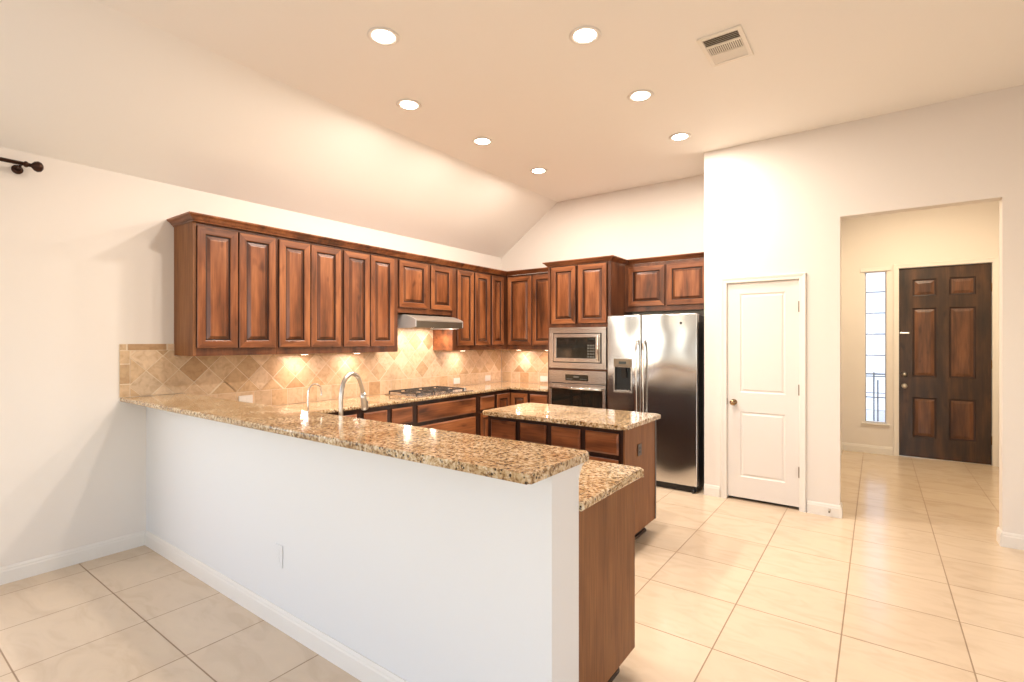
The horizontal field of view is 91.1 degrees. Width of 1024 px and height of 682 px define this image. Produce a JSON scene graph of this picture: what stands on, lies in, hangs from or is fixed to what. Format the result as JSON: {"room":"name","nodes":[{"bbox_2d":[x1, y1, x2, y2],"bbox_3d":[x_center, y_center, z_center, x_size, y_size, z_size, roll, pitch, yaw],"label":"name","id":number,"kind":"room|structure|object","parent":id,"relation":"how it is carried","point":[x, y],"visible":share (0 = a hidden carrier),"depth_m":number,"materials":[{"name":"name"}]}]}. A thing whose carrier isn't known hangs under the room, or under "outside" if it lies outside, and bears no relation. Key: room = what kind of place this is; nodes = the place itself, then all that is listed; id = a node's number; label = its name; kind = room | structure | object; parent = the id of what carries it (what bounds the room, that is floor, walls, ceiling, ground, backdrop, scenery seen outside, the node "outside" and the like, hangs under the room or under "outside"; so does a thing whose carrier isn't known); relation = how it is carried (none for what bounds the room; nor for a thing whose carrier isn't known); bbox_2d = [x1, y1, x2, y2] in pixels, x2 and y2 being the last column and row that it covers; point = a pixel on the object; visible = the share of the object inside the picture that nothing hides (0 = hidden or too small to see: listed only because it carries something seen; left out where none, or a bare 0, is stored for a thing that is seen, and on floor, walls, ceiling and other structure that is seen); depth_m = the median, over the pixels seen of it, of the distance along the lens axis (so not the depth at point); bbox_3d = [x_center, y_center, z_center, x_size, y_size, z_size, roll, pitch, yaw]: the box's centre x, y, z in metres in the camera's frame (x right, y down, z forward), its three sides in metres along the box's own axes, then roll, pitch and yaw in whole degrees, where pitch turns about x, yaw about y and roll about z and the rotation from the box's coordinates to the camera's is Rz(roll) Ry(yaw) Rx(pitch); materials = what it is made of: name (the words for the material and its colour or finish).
{"room":"kitchen","nodes":[
{"label":"kitchen","id":0,"kind":"room"},
{"bbox_2d":[0,147,500,566],"bbox_3d":[-2.939,0.148,3.476,0.100,2.704,9.540,0,0,36],"label":"wall","id":1,"kind":"structure","parent":0,"point":[87,252],"depth_m":3.41,"materials":[{"name":"beige paint"}]},
{"bbox_2d":[0,157,43,173],"bbox_3d":[-3.856,-1.092,2.023,0.124,0.084,2.924,0,0,36],"label":"curtain rod","id":2,"kind":"object","parent":1,"relation":"attached to","point":[37,166],"visible":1,"depth_m":3.14,"materials":[{"name":"brown metal"}]},
{"bbox_2d":[0,530,145,584],"bbox_3d":[-4.168,1.448,1.687,0.014,0.105,5.000,0,0,36],"label":"baseboard","id":3,"kind":"structure","parent":1,"relation":"attached to","point":[33,567],"depth_m":3.35,"materials":[{"name":"beige paint"}]},
{"bbox_2d":[174,221,276,355],"bbox_3d":[-2.270,-0.383,4.013,0.350,0.985,0.634,0,0,36],"label":"upper cabinet","id":4,"kind":"object","parent":1,"relation":"attached to","point":[225,278],"visible":1,"depth_m":3.84,"materials":[{"name":"brown wood"}]},
{"bbox_2d":[167,211,547,275],"bbox_3d":[-0.936,-0.901,5.191,1.123,0.052,4.208,0,0,36],"label":"crown molding","id":5,"kind":"structure","parent":4,"relation":"on","point":[187,217],"depth_m":4.48,"materials":[{"name":"brown wood"}]},
{"bbox_2d":[277,236,340,353],"bbox_3d":[-1.900,-0.383,4.522,0.350,0.985,0.623,0,0,36],"label":"upper cabinet","id":6,"kind":"object","parent":1,"relation":"attached to","point":[308,273],"visible":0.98,"depth_m":4.38,"materials":[{"name":"brown wood"}]},
{"bbox_2d":[119,321,500,405],"bbox_3d":[-1.477,0.139,5.395,0.010,0.877,4.494,0,0,36],"label":"backsplash","id":7,"kind":"structure","parent":1,"relation":"attached to","point":[144,369],"depth_m":4.69,"materials":[{"name":"tile"}]},
{"bbox_2d":[239,395,252,402],"bbox_3d":[-2.271,0.500,4.282,0.007,0.075,0.118,0,0,36],"label":"power outlet","id":8,"kind":"object","parent":7,"relation":"attached to","point":[246,398],"visible":0.64,"depth_m":4.29,"materials":[{"name":"white plastic"}]},
{"bbox_2d":[454,378,459,383],"bbox_3d":[-0.707,0.510,6.434,0.007,0.075,0.118,0,0,36],"label":"power outlet","id":9,"kind":"object","parent":7,"relation":"attached to","point":[456,380],"visible":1,"depth_m":6.43,"materials":[{"name":"white plastic"}]},
{"bbox_2d":[485,375,490,380],"bbox_3d":[-0.334,0.510,6.948,0.007,0.075,0.118,0,0,36],"label":"power outlet","id":10,"kind":"object","parent":7,"relation":"attached to","point":[487,377],"visible":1,"depth_m":6.95,"materials":[{"name":"white plastic"}]},
{"bbox_2d":[341,247,397,352],"bbox_3d":[-1.516,-0.383,5.051,0.350,0.985,0.678,0,0,36],"label":"upper cabinet","id":11,"kind":"object","parent":1,"relation":"attached to","point":[369,281],"visible":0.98,"depth_m":4.92,"materials":[{"name":"brown wood"}]},
{"bbox_2d":[398,257,451,315],"bbox_3d":[-1.071,-0.588,5.663,0.350,0.575,0.834,0,0,36],"label":"upper cabinet","id":12,"kind":"object","parent":1,"relation":"attached to","point":[424,288],"visible":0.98,"depth_m":5.52,"materials":[{"name":"brown wood"}]},
{"bbox_2d":[398,314,462,329],"bbox_3d":[-0.984,-0.211,5.631,0.506,0.142,0.735,0,0,36],"label":"range hood","id":13,"kind":"object","parent":12,"relation":"attached to","point":[404,321],"visible":0.94,"depth_m":5.38,"materials":[{"name":"grey metal"}]},
{"bbox_2d":[433,267,490,350],"bbox_3d":[-0.613,-0.383,6.294,0.350,0.985,0.724,0,0,36],"label":"upper cabinet","id":14,"kind":"object","parent":1,"relation":"attached to","point":[471,290],"visible":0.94,"depth_m":6.14,"materials":[{"name":"brown wood"}]},
{"bbox_2d":[491,274,506,349],"bbox_3d":[-0.206,-0.383,6.855,0.350,0.985,0.658,0,0,36],"label":"upper cabinet","id":15,"kind":"object","parent":1,"relation":"attached to","point":[498,282],"visible":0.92,"depth_m":6.61,"materials":[{"name":"brown wood"}]},
{"bbox_2d":[0,0,556,257],"bbox_3d":[-2.559,-1.538,3.200,1.039,0.817,9.540,0,0,36],"label":"ceiling","id":16,"kind":"structure","parent":0,"point":[91,83],"depth_m":3.63,"materials":[{"name":"white paint"}]},
{"bbox_2d":[146,407,578,681],"bbox_3d":[-1.232,0.968,2.759,3.505,1.065,0.185,0,0,36],"label":"wall","id":17,"kind":"structure","parent":0,"point":[428,573],"depth_m":2.14,"materials":[{"name":"white paint"}]},
{"bbox_2d":[145,530,407,681],"bbox_3d":[-1.285,1.448,2.674,3.490,0.105,0.014,0,0,36],"label":"baseboard","id":18,"kind":"structure","parent":17,"relation":"attached to","point":[357,665],"depth_m":2.61,"materials":[{"name":"beige paint"}]},
{"bbox_2d":[274,543,282,568],"bbox_3d":[-1.225,1.125,2.634,0.075,0.118,0.007,0,0,36],"label":"power outlet","id":19,"kind":"object","parent":17,"relation":"attached to","point":[278,549],"visible":1,"depth_m":2.63,"materials":[{"name":"white paint"}]},
{"bbox_2d":[276,549,279,562],"bbox_3d":[-1.226,1.125,2.632,0.033,0.066,0.001,0,0,36],"label":"socket","id":20,"kind":"object","parent":19,"relation":"attached to","point":[277,550],"depth_m":2.63,"materials":[{"name":"white paint"}]},
{"bbox_2d":[120,393,588,484],"bbox_3d":[-1.254,0.419,2.712,3.523,0.032,0.403,0,0,36],"label":"bar","id":21,"kind":"object","parent":17,"relation":"on","point":[521,462],"visible":1,"depth_m":2.07,"materials":[{"name":"brown stone"}]},
{"bbox_2d":[0,450,1023,681],"bbox_3d":[0.677,1.550,2.414,7.200,0.100,12.071,0,0,36],"label":"floor","id":22,"kind":"structure","parent":0,"point":[914,581],"depth_m":2.84,"materials":[{"name":"beige tile"}]},
{"bbox_2d":[327,409,358,417],"bbox_3d":[-1.796,1.055,4.436,0.620,0.890,0.634,0,0,36],"label":"base cabinet","id":23,"kind":"object","parent":22,"relation":"on","point":[352,413],"visible":0.02,"depth_m":4.44,"materials":[{"name":"brown wood"}]},
{"bbox_2d":[359,402,413,425],"bbox_3d":[-1.416,1.055,4.959,0.620,0.890,0.658,0,0,36],"label":"base cabinet","id":24,"kind":"object","parent":22,"relation":"on","point":[403,413],"visible":0.2,"depth_m":4.82,"materials":[{"name":"brown wood"}]},
{"bbox_2d":[414,394,476,434],"bbox_3d":[-0.929,1.055,5.629,0.620,0.890,0.994,0,0,36],"label":"base cabinet","id":25,"kind":"object","parent":22,"relation":"on","point":[458,413],"visible":0.38,"depth_m":5.46,"materials":[{"name":"brown wood"}]},
{"bbox_2d":[477,391,494,435],"bbox_3d":[-0.537,1.055,6.169,0.620,0.890,0.338,0,0,36],"label":"base cabinet","id":26,"kind":"object","parent":22,"relation":"on","point":[485,401],"visible":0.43,"depth_m":5.93,"materials":[{"name":"brown wood"}]},
{"bbox_2d":[495,389,528,407],"bbox_3d":[-0.062,1.056,6.596,0.887,0.889,0.908,0,0,36],"label":"base cabinet","id":27,"kind":"object","parent":22,"relation":"on","point":[503,398],"visible":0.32,"depth_m":6.27,"materials":[{"name":"brown wood"}]},
{"bbox_2d":[529,391,547,403],"bbox_3d":[0.498,1.055,6.367,0.285,0.890,0.620,0,0,36],"label":"base cabinet","id":28,"kind":"object","parent":22,"relation":"on","point":[534,396],"visible":0.16,"depth_m":6.12,"materials":[{"name":"brown wood"}]},
{"bbox_2d":[488,416,655,539],"bbox_3d":[0.465,1.055,4.084,1.222,0.890,0.622,0,0,36],"label":"kitchen island","id":29,"kind":"object","parent":22,"relation":"on","point":[604,445],"visible":0.29,"depth_m":3.77,"materials":[{"name":"brown wood"}]},
{"bbox_2d":[482,403,660,429],"bbox_3d":[0.466,0.594,4.077,1.278,0.032,0.715,0,0,36],"label":"island countertop","id":30,"kind":"structure","parent":29,"relation":"on","point":[561,414],"depth_m":3.93,"materials":[{"name":"beige stone"}]},
{"bbox_2d":[638,443,641,455],"bbox_3d":[0.941,0.800,3.698,0.007,0.085,0.070,0,0,36],"label":"power outlet","id":31,"kind":"object","parent":29,"relation":"attached to","point":[639,445],"visible":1,"depth_m":3.69,"materials":[{"name":"brown"}]},
{"bbox_2d":[542,255,632,403],"bbox_3d":[0.930,0.280,6.023,0.915,2.440,0.670,0,0,36],"label":"tall cabinet","id":32,"kind":"object","parent":22,"relation":"on","point":[584,292],"visible":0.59,"depth_m":5.76,"materials":[{"name":"brown wood"}]},
{"bbox_2d":[549,327,607,369],"bbox_3d":[0.869,0.079,5.957,0.740,0.474,0.510,0,0,36],"label":"microwave","id":33,"kind":"object","parent":32,"relation":"in","point":[576,347],"visible":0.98,"depth_m":5.76,"materials":[{"name":"silver metal"}]},
{"bbox_2d":[549,370,607,408],"bbox_3d":[0.878,0.677,5.968,0.740,0.672,0.581,0,0,36],"label":"wall oven","id":34,"kind":"object","parent":32,"relation":"in","point":[589,389],"visible":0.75,"depth_m":5.75,"materials":[{"name":"silver metal"}]},
{"bbox_2d":[579,481,634,681],"bbox_3d":[0.028,1.055,2.333,0.906,0.890,0.604,0,0,36],"label":"base cabinet","id":35,"kind":"object","parent":22,"relation":"on","point":[607,527],"visible":0.25,"depth_m":2.06,"materials":[{"name":"brown wood"}]},
{"bbox_2d":[608,313,703,493],"bbox_3d":[1.609,0.612,5.444,0.952,1.774,0.771,0,0,36],"label":"refrigerator","id":36,"kind":"object","parent":22,"relation":"on","point":[656,361],"visible":0.77,"depth_m":5.09,"materials":[{"name":"silver metal"}]},
{"bbox_2d":[94,0,1023,201],"bbox_3d":[1.089,-1.897,2.114,6.181,0.100,12.071,0,0,36],"label":"ceiling","id":37,"kind":"structure","parent":0,"point":[510,73],"depth_m":3.38,"materials":[{"name":"white paint"}]},
{"bbox_2d":[367,27,399,45],"bbox_3d":[-0.778,-1.842,3.040,0.192,0.008,0.192,0,0,36],"label":"recessed light","id":38,"kind":"object","parent":37,"relation":"in","point":[384,36],"visible":1,"depth_m":3.03,"materials":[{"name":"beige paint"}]},
{"bbox_2d":[396,99,420,110],"bbox_3d":[-0.804,-1.842,3.919,0.192,0.008,0.192,0,0,36],"label":"recessed light","id":39,"kind":"object","parent":37,"relation":"in","point":[405,104],"visible":1,"depth_m":3.91,"materials":[{"name":"white"}]},
{"bbox_2d":[472,137,492,145],"bbox_3d":[-0.272,-1.842,4.634,0.192,0.008,0.192,0,0,36],"label":"recessed light","id":40,"kind":"object","parent":37,"relation":"in","point":[482,141],"visible":1,"depth_m":4.63,"materials":[{"name":"white"}]},
{"bbox_2d":[530,168,546,173],"bbox_3d":[0.287,-1.842,5.434,0.192,0.008,0.192,0,0,36],"label":"recessed light","id":41,"kind":"object","parent":37,"relation":"in","point":[534,170],"visible":1,"depth_m":5.42,"materials":[{"name":"white"}]},
{"bbox_2d":[569,25,600,44],"bbox_3d":[0.441,-1.842,3.030,0.192,0.008,0.192,0,0,36],"label":"recessed light","id":42,"kind":"object","parent":37,"relation":"in","point":[582,35],"visible":1,"depth_m":3.02,"materials":[{"name":"white"}]},
{"bbox_2d":[627,89,653,101],"bbox_3d":[0.966,-1.842,3.775,0.192,0.008,0.192,0,0,36],"label":"recessed light","id":43,"kind":"object","parent":37,"relation":"in","point":[642,95],"visible":1,"depth_m":3.76,"materials":[{"name":"white"}]},
{"bbox_2d":[669,132,690,140],"bbox_3d":[1.516,-1.842,4.531,0.192,0.008,0.192,0,0,36],"label":"recessed light","id":44,"kind":"object","parent":37,"relation":"in","point":[681,136],"visible":1,"depth_m":4.52,"materials":[{"name":"white"}]},
{"bbox_2d":[697,24,753,66],"bbox_3d":[1.339,-1.841,3.147,0.254,0.012,0.370,0,0,36],"label":"ceiling vent","id":45,"kind":"object","parent":37,"relation":"in","point":[731,44],"visible":1,"depth_m":3.13,"materials":[{"name":"white metal"}]},
{"bbox_2d":[501,175,703,380],"bbox_3d":[1.091,-0.173,6.383,3.003,3.347,0.100,0,0,36],"label":"wall","id":46,"kind":"structure","parent":0,"point":[664,218],"depth_m":6.12,"materials":[{"name":"beige paint"}]},
{"bbox_2d":[502,349,547,383],"bbox_3d":[0.322,0.344,6.873,1.162,0.467,0.010,0,0,36],"label":"backsplash","id":47,"kind":"structure","parent":46,"relation":"attached to","point":[522,366],"depth_m":6.97,"materials":[{"name":"tile"}]},
{"bbox_2d":[540,376,547,381],"bbox_3d":[0.431,0.510,6.779,0.118,0.075,0.007,0,0,36],"label":"power outlet","id":48,"kind":"object","parent":47,"relation":"attached to","point":[542,378],"visible":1,"depth_m":6.78,"materials":[{"name":"white plastic"}]},
{"bbox_2d":[507,272,547,349],"bbox_3d":[0.359,-0.383,6.635,0.816,0.985,0.350,0,0,36],"label":"upper cabinet","id":49,"kind":"object","parent":46,"relation":"attached to","point":[527,294],"visible":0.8,"depth_m":6.55,"materials":[{"name":"brown wood"}]},
{"bbox_2d":[625,252,703,312],"bbox_3d":[1.780,-0.640,5.639,1.007,0.600,0.291,0,0,36],"label":"upper cabinet","id":50,"kind":"object","parent":46,"relation":"attached to","point":[669,285],"visible":0.87,"depth_m":5.57,"materials":[{"name":"brown wood"}]},
{"bbox_2d":[704,84,1023,534],"bbox_3d":[3.535,-0.173,3.793,3.997,3.347,0.120,0,0,36],"label":"wall","id":51,"kind":"structure","parent":0,"point":[777,205],"depth_m":4.29,"materials":[{"name":"beige paint"}]},
{"bbox_2d":[704,484,719,496],"bbox_3d":[1.938,1.448,4.869,0.146,0.105,0.014,0,0,36],"label":"baseboard","id":52,"kind":"structure","parent":51,"relation":"attached to","point":[711,490],"depth_m":4.87,"materials":[{"name":"beige paint"}]},
{"bbox_2d":[721,272,805,511],"bbox_3d":[2.314,0.449,4.644,0.710,2.103,0.178,0,0,36],"label":"door","id":53,"kind":"structure","parent":51,"relation":"in","point":[763,317],"depth_m":4.62,"materials":[{"name":"beige paint"}]},
{"bbox_2d":[807,500,839,517],"bbox_3d":[2.683,1.448,4.328,0.240,0.105,0.014,0,0,36],"label":"baseboard","id":54,"kind":"structure","parent":51,"relation":"attached to","point":[813,507],"depth_m":4.32,"materials":[{"name":"beige paint"}]},
{"bbox_2d":[840,502,842,518],"bbox_3d":[2.822,1.448,4.302,0.014,0.105,0.134,0,0,36],"label":"baseboard","id":55,"kind":"structure","parent":51,"relation":"attached to","point":[841,505],"depth_m":4.25,"materials":[{"name":"beige paint"}]},
{"bbox_2d":[997,527,1002,546],"bbox_3d":[3.616,1.448,3.725,0.014,0.105,0.134,0,0,36],"label":"baseboard","id":56,"kind":"structure","parent":51,"relation":"attached to","point":[999,531],"depth_m":3.69,"materials":[{"name":"beige paint"}]},
{"bbox_2d":[1003,532,1023,549],"bbox_3d":[4.349,1.448,3.117,1.885,0.105,0.014,0,0,36],"label":"baseboard","id":57,"kind":"structure","parent":51,"relation":"attached to","point":[1010,540],"depth_m":3.63,"materials":[{"name":"beige paint"}]},
{"bbox_2d":[841,201,998,446],"bbox_3d":[5.327,-0.173,6.458,2.030,3.347,0.140,0,0,36],"label":"wall","id":58,"kind":"structure","parent":0,"point":[969,231],"depth_m":6.64,"materials":[{"name":"beige paint"}]},
{"bbox_2d":[842,442,892,454],"bbox_3d":[4.774,1.448,6.764,0.564,0.105,0.014,0,0,36],"label":"baseboard","id":59,"kind":"structure","parent":58,"relation":"attached to","point":[884,450],"depth_m":6.75,"materials":[{"name":"beige paint"}]},
{"bbox_2d":[860,266,890,425],"bbox_3d":[4.875,0.066,6.734,0.332,2.096,0.114,0,0,36],"label":"window","id":60,"kind":"structure","parent":58,"relation":"in","point":[880,269],"depth_m":6.69,"materials":[{"name":"beige paint"}]},
{"bbox_2d":[893,257,998,466],"bbox_3d":[5.449,0.245,6.344,1.010,2.510,0.182,0,0,36],"label":"door","id":61,"kind":"structure","parent":58,"relation":"in","point":[946,313],"depth_m":6.31,"materials":[{"name":"brown wood"}]},
{"label":"outside","id":62,"kind":"structure","parent":0,"visible":0},
{"bbox_2d":[866,409,884,421],"bbox_3d":[9.869,1.635,12.514,18.000,0.050,14.979,0,0,36],"label":"ground","id":63,"kind":"structure","parent":62,"point":[869,413],"depth_m":10.88,"materials":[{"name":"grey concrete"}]},
{"bbox_2d":[866,272,884,409],"bbox_3d":[8.231,-0.150,11.961,12.000,3.500,0.200,0,0,36],"label":"neighbor house","id":64,"kind":"structure","parent":63,"relation":"on","point":[875,282],"depth_m":11.68,"materials":[{"name":"white"}]},
{"bbox_2d":[866,372,884,420],"bbox_3d":[5.660,1.045,7.784,0.750,1.130,0.018,0,0,36],"label":"porch railing","id":65,"kind":"object","parent":63,"relation":"on","point":[873,373],"visible":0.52,"depth_m":7.80,"materials":[{"name":"white metal"}]},
{"bbox_3d":[-2.010,1.055,3.800,0.979,0.890,0.583,0,0,36],"label":"base cabinet","id":66,"kind":"object","parent":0,"visible":0},
{"bbox_2d":[276,381,643,510],"bbox_3d":[0.052,0.588,4.508,3.524,0.044,4.153,0,0,36],"label":"countertop","id":67,"kind":"structure","parent":66,"relation":"on","point":[598,480],"depth_m":4.25,"materials":[{"name":"brown stone"}]},
{"bbox_2d":[307,383,321,410],"bbox_3d":[-1.209,0.416,3.050,0.036,0.322,0.125,0,0,36],"label":"filter faucet","id":68,"kind":"object","parent":67,"relation":"on","point":[311,385],"visible":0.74,"depth_m":3.03,"materials":[{"name":"silver metal"}]},
{"bbox_2d":[339,372,367,415],"bbox_3d":[-0.936,0.378,2.927,0.105,0.400,0.298,0,0,4],"label":"kitchen faucet","id":69,"kind":"object","parent":67,"relation":"on","point":[364,403],"visible":0.71,"depth_m":2.94,"materials":[{"name":"silver metal"}]},
{"bbox_2d":[385,386,472,397],"bbox_3d":[-0.907,0.554,5.609,0.490,0.046,0.890,0,0,36],"label":"gas cooktop","id":70,"kind":"object","parent":67,"relation":"in","point":[439,390],"visible":1,"depth_m":5.45,"materials":[{"name":"silver metal"}]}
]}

